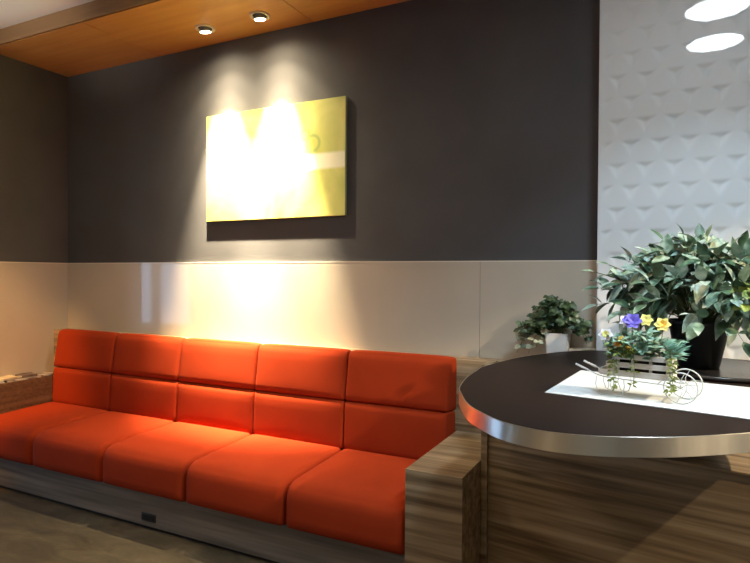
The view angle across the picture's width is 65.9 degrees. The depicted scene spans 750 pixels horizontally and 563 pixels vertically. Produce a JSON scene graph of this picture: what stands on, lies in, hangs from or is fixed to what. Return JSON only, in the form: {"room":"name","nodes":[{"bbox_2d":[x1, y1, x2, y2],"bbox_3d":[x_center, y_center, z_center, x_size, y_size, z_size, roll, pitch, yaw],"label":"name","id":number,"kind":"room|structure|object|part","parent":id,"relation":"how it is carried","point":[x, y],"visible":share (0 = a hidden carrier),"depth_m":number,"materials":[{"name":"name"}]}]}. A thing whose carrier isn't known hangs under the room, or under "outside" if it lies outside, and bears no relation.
{"room":"lobby","nodes":[
{"label":"lobby","id":0,"kind":"room"},
{"bbox_2d":[0,54,67,262],"bbox_3d":[-2.807,-0.281,4.538,0.120,3.400,0.780,1,1,27],"label":"wall","id":1,"kind":"structure","parent":0,"point":[33,99],"depth_m":4.58,"materials":[{"name":"grey paint"}]},
{"bbox_2d":[0,262,67,376],"bbox_3d":[-2.755,0.534,4.514,0.010,1.371,0.769,1,1,27],"label":"wall panel","id":2,"kind":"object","parent":1,"relation":"attached to","point":[33,295],"depth_m":4.57,"materials":[{"name":"beige"}]},
{"bbox_2d":[0,0,93,28],"bbox_3d":[-3.435,-1.829,2.032,14.000,0.080,5.800,1,1,27],"label":"ceiling","id":3,"kind":"structure","parent":0,"point":[12,12],"depth_m":3.83,"materials":[{"name":"white paint"}]},
{"bbox_2d":[0,487,272,562],"bbox_3d":[-3.443,1.476,2.095,14.200,0.060,6.050,1,1,27],"label":"floor","id":4,"kind":"structure","parent":0,"point":[33,529],"depth_m":3.23,"materials":[{"name":"tile"}]},
{"bbox_2d":[0,329,480,562],"bbox_3d":[-1.142,0.920,3.582,3.718,1.040,0.775,1,1,27],"label":"bench sofa","id":5,"kind":"object","parent":4,"relation":"on","point":[146,430],"visible":1,"depth_m":3.36,"materials":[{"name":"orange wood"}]},
{"bbox_2d":[4,375,40,381],"bbox_3d":[-2.720,0.742,4.433,0.125,0.013,0.250,1,1,30],"label":"magazine","id":6,"kind":"object","parent":5,"relation":"on","point":[37,376],"visible":0.64,"depth_m":4.40,"materials":[{"name":"beige paper"}]},
{"bbox_2d":[0,375,21,380],"bbox_3d":[-2.765,0.726,4.354,0.110,0.019,0.150,1,1,19],"label":"brochure","id":7,"kind":"object","parent":6,"relation":"on","point":[8,377],"visible":1,"depth_m":4.35,"materials":[{"name":"beige paper"}]},
{"bbox_2d":[15,372,36,376],"bbox_3d":[-2.705,0.725,4.486,0.105,0.019,0.120,1,1,36],"label":"booklet","id":8,"kind":"object","parent":6,"relation":"on","point":[28,374],"visible":0.86,"depth_m":4.47,"materials":[{"name":"brown paper"}]},
{"bbox_2d":[37,371,52,375],"bbox_3d":[-2.631,0.739,4.623,0.110,0.016,0.130,1,1,21],"label":"leaflet","id":9,"kind":"object","parent":5,"relation":"on","point":[46,373],"visible":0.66,"depth_m":4.61,"materials":[{"name":"beige paper"}]},
{"bbox_2d":[0,402,106,464],"bbox_3d":[-2.400,1.077,4.181,0.661,0.260,0.629,1,1,27],"label":"seat cushion","id":10,"kind":"object","parent":5,"relation":"on","point":[20,423],"depth_m":4.02,"materials":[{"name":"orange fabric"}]},
{"bbox_2d":[33,411,173,481],"bbox_3d":[-1.806,1.084,3.885,0.661,0.260,0.629,1,1,27],"label":"seat cushion","id":11,"kind":"object","parent":5,"relation":"on","point":[76,448],"depth_m":3.69,"materials":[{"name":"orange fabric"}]},
{"bbox_2d":[141,512,155,522],"bbox_3d":[-1.312,1.367,3.352,0.112,0.046,0.006,1,1,27],"label":"power socket","id":12,"kind":"object","parent":5,"relation":"attached to","point":[146,517],"depth_m":3.35,"materials":[{"name":"grey plastic"}]},
{"bbox_2d":[103,422,249,501],"bbox_3d":[-1.212,1.091,3.589,0.661,0.260,0.629,1,1,27],"label":"seat cushion","id":13,"kind":"object","parent":5,"relation":"on","point":[155,462],"depth_m":3.39,"materials":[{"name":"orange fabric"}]},
{"bbox_2d":[186,434,340,525],"bbox_3d":[-0.618,1.099,3.293,0.661,0.260,0.629,1,1,27],"label":"seat cushion","id":14,"kind":"object","parent":5,"relation":"on","point":[248,477],"depth_m":3.10,"materials":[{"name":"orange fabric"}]},
{"bbox_2d":[286,449,416,554],"bbox_3d":[-0.025,1.106,2.996,0.661,0.260,0.629,1,1,27],"label":"seat cushion","id":15,"kind":"object","parent":5,"relation":"on","point":[353,497],"depth_m":2.79,"materials":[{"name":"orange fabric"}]},
{"bbox_2d":[459,350,749,562],"bbox_3d":[1.506,0.917,1.758,2.645,1.120,1.661,1,1,27],"label":"counter","id":16,"kind":"object","parent":4,"relation":"on","point":[565,479],"depth_m":2.24,"materials":[{"name":"brown wood"}]},
{"bbox_3d":[0.542,0.923,2.758,0.029,1.074,0.176,1,1,27],"label":"post","id":17,"kind":"part","parent":16,"relation":"part of","materials":[{"name":"brown wood"}]},
{"bbox_2d":[460,350,749,436],"bbox_3d":[0.916,0.374,2.047,1.121,0.045,1.655,1,1,27],"label":"countertop","id":18,"kind":"structure","parent":16,"relation":"on","point":[512,391],"depth_m":1.63,"materials":[{"name":"brown laminate"}]},
{"bbox_3d":[1.664,1.086,2.048,2.600,0.766,0.300,1,1,36],"label":"panel","id":19,"kind":"part","parent":16,"relation":"part of","materials":[{"name":"brown wood"}]},
{"bbox_2d":[545,370,749,419],"bbox_3d":[0.925,0.351,1.840,0.686,0.002,0.505,1,1,36],"label":"table runner","id":20,"kind":"object","parent":16,"relation":"on","point":[715,399],"visible":0.85,"depth_m":1.80,"materials":[{"name":"grey fabric"}]},
{"bbox_2d":[575,313,703,403],"bbox_3d":[0.797,0.224,1.763,0.347,0.253,0.153,1,1,37],"label":"cart","id":21,"kind":"object","parent":20,"relation":"on","point":[638,360],"visible":1,"depth_m":1.73,"materials":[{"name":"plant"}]},
{"bbox_3d":[0.654,0.269,1.829,0.041,0.021,0.007,1,1,37],"label":"handle","id":22,"kind":"part","parent":21,"relation":"part of","materials":[{"name":"white metal"}]},
{"bbox_3d":[0.714,0.165,1.792,0.046,0.040,0.008,1,-27,28],"label":"flower","id":23,"kind":"part","parent":21,"relation":"part of","materials":[{"name":"white plant"}]},
{"bbox_3d":[0.721,0.321,1.778,0.088,0.056,0.002,1,1,37],"label":"leg","id":24,"kind":"part","parent":21,"relation":"part of","materials":[{"name":"white paint"}]},
{"bbox_3d":[0.771,0.321,1.843,0.088,0.056,0.002,1,1,37],"label":"leg","id":25,"kind":"part","parent":21,"relation":"part of","materials":[{"name":"white paint"}]},
{"bbox_3d":[0.766,0.118,1.763,0.039,0.040,0.007,1,-27,40],"label":"flower","id":26,"kind":"part","parent":21,"relation":"part of","materials":[{"name":"white plant"}]},
{"bbox_3d":[0.776,0.119,1.743,0.056,0.048,0.009,1,-27,26],"label":"flower","id":27,"kind":"part","parent":21,"relation":"part of","materials":[{"name":"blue plant"}]},
{"bbox_3d":[0.767,0.288,1.743,0.278,0.035,0.004,1,1,37],"label":"rail","id":28,"kind":"part","parent":21,"relation":"part of","materials":[{"name":"white metal"}]},
{"bbox_3d":[0.813,0.115,1.736,0.042,0.036,0.007,1,-27,31],"label":"flower","id":29,"kind":"part","parent":21,"relation":"part of","materials":[{"name":"yellow plant"}]},
{"bbox_3d":[0.847,0.127,1.705,0.048,0.042,0.008,1,-27,30],"label":"flower","id":30,"kind":"part","parent":21,"relation":"part of","materials":[{"name":"yellow plant"}]},
{"bbox_2d":[674,358,749,383],"bbox_3d":[1.342,0.341,2.262,0.552,0.017,0.552,1,1,27],"label":"round tray","id":31,"kind":"object","parent":16,"relation":"on","point":[730,370],"visible":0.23,"depth_m":2.13,"materials":[{"name":"grey paint"}]},
{"bbox_2d":[581,223,749,368],"bbox_3d":[1.246,0.049,2.285,0.812,0.569,0.664,1,1,27],"label":"potted plant","id":32,"kind":"object","parent":31,"relation":"on","point":[667,280],"visible":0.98,"depth_m":2.19,"materials":[{"name":"green plant"}]},
{"bbox_3d":[1.271,0.243,2.274,0.230,0.182,0.230,1,1,27],"label":"pot","id":33,"kind":"part","parent":32,"relation":"part of","materials":[{"name":"black ceramic"}]},
{"bbox_2d":[54,328,507,450],"bbox_3d":[-0.743,0.927,3.874,4.173,1.024,0.124,1,1,27],"label":"trim","id":34,"kind":"structure","parent":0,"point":[466,366],"depth_m":3.20,"materials":[{"name":"brown wood"}]},
{"bbox_2d":[513,295,593,352],"bbox_3d":[0.925,0.251,2.996,0.399,0.367,0.187,1,1,27],"label":"potted plant","id":35,"kind":"object","parent":34,"relation":"on","point":[551,312],"visible":1,"depth_m":2.98,"materials":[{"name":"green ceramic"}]},
{"bbox_2d":[569,347,595,350],"bbox_3d":[1.069,0.391,2.969,0.130,0.090,0.104,1,1,27],"label":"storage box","id":36,"kind":"object","parent":34,"relation":"on","point":[571,348],"visible":0.27,"depth_m":2.95,"materials":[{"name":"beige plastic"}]},
{"bbox_2d":[68,0,599,262],"bbox_3d":[-2.122,-0.280,4.700,14.200,3.400,0.120,1,1,27],"label":"wall","id":37,"kind":"structure","parent":0,"point":[473,125],"depth_m":3.53,"materials":[{"name":"grey paint"}]},
{"bbox_2d":[0,0,409,76],"bbox_3d":[-2.290,-1.758,4.328,14.000,0.107,0.670,1,1,27],"label":"ceiling","id":38,"kind":"structure","parent":37,"relation":"attached to","point":[95,35],"depth_m":3.88,"materials":[{"name":"orange wood"}]},
{"bbox_2d":[195,24,214,33],"bbox_3d":[-1.134,-1.681,3.863,0.132,0.046,0.132,1,1,27],"label":"ceiling spotlight","id":39,"kind":"object","parent":38,"relation":"attached to","point":[202,28],"visible":1,"depth_m":3.84,"materials":[{"name":"beige"}]},
{"bbox_2d":[249,11,269,20],"bbox_3d":[-0.731,-1.677,3.668,0.132,0.046,0.132,1,1,27],"label":"ceiling spotlight","id":40,"kind":"object","parent":38,"relation":"attached to","point":[255,15],"visible":1,"depth_m":3.64,"materials":[{"name":"beige"}]},
{"bbox_2d":[206,96,346,221],"bbox_3d":[-0.691,-0.797,3.898,1.142,0.748,0.027,1,1,27],"label":"wall picture","id":41,"kind":"object","parent":37,"relation":"attached to","point":[290,160],"visible":1,"depth_m":3.86,"materials":[{"name":"yellow fabric"}]},
{"bbox_2d":[68,260,596,358],"bbox_3d":[-0.625,0.554,3.888,4.382,1.371,0.011,1,1,27],"label":"wall panel","id":42,"kind":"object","parent":37,"relation":"attached to","point":[453,308],"depth_m":3.68,"materials":[{"name":"beige"}]},
{"bbox_2d":[545,331,570,352],"bbox_3d":[0.955,0.350,3.021,0.117,0.168,0.117,1,1,27],"label":"pot","id":43,"kind":"object","parent":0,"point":[555,341],"depth_m":2.98,"materials":[{"name":"white ceramic"}]},
{"bbox_2d":[596,0,749,359],"bbox_3d":[2.611,-0.086,2.205,3.298,3.128,0.120,1,1,27],"label":"wall","id":44,"kind":"structure","parent":0,"point":[674,132],"depth_m":2.74,"materials":[{"name":"white"}]}
]}

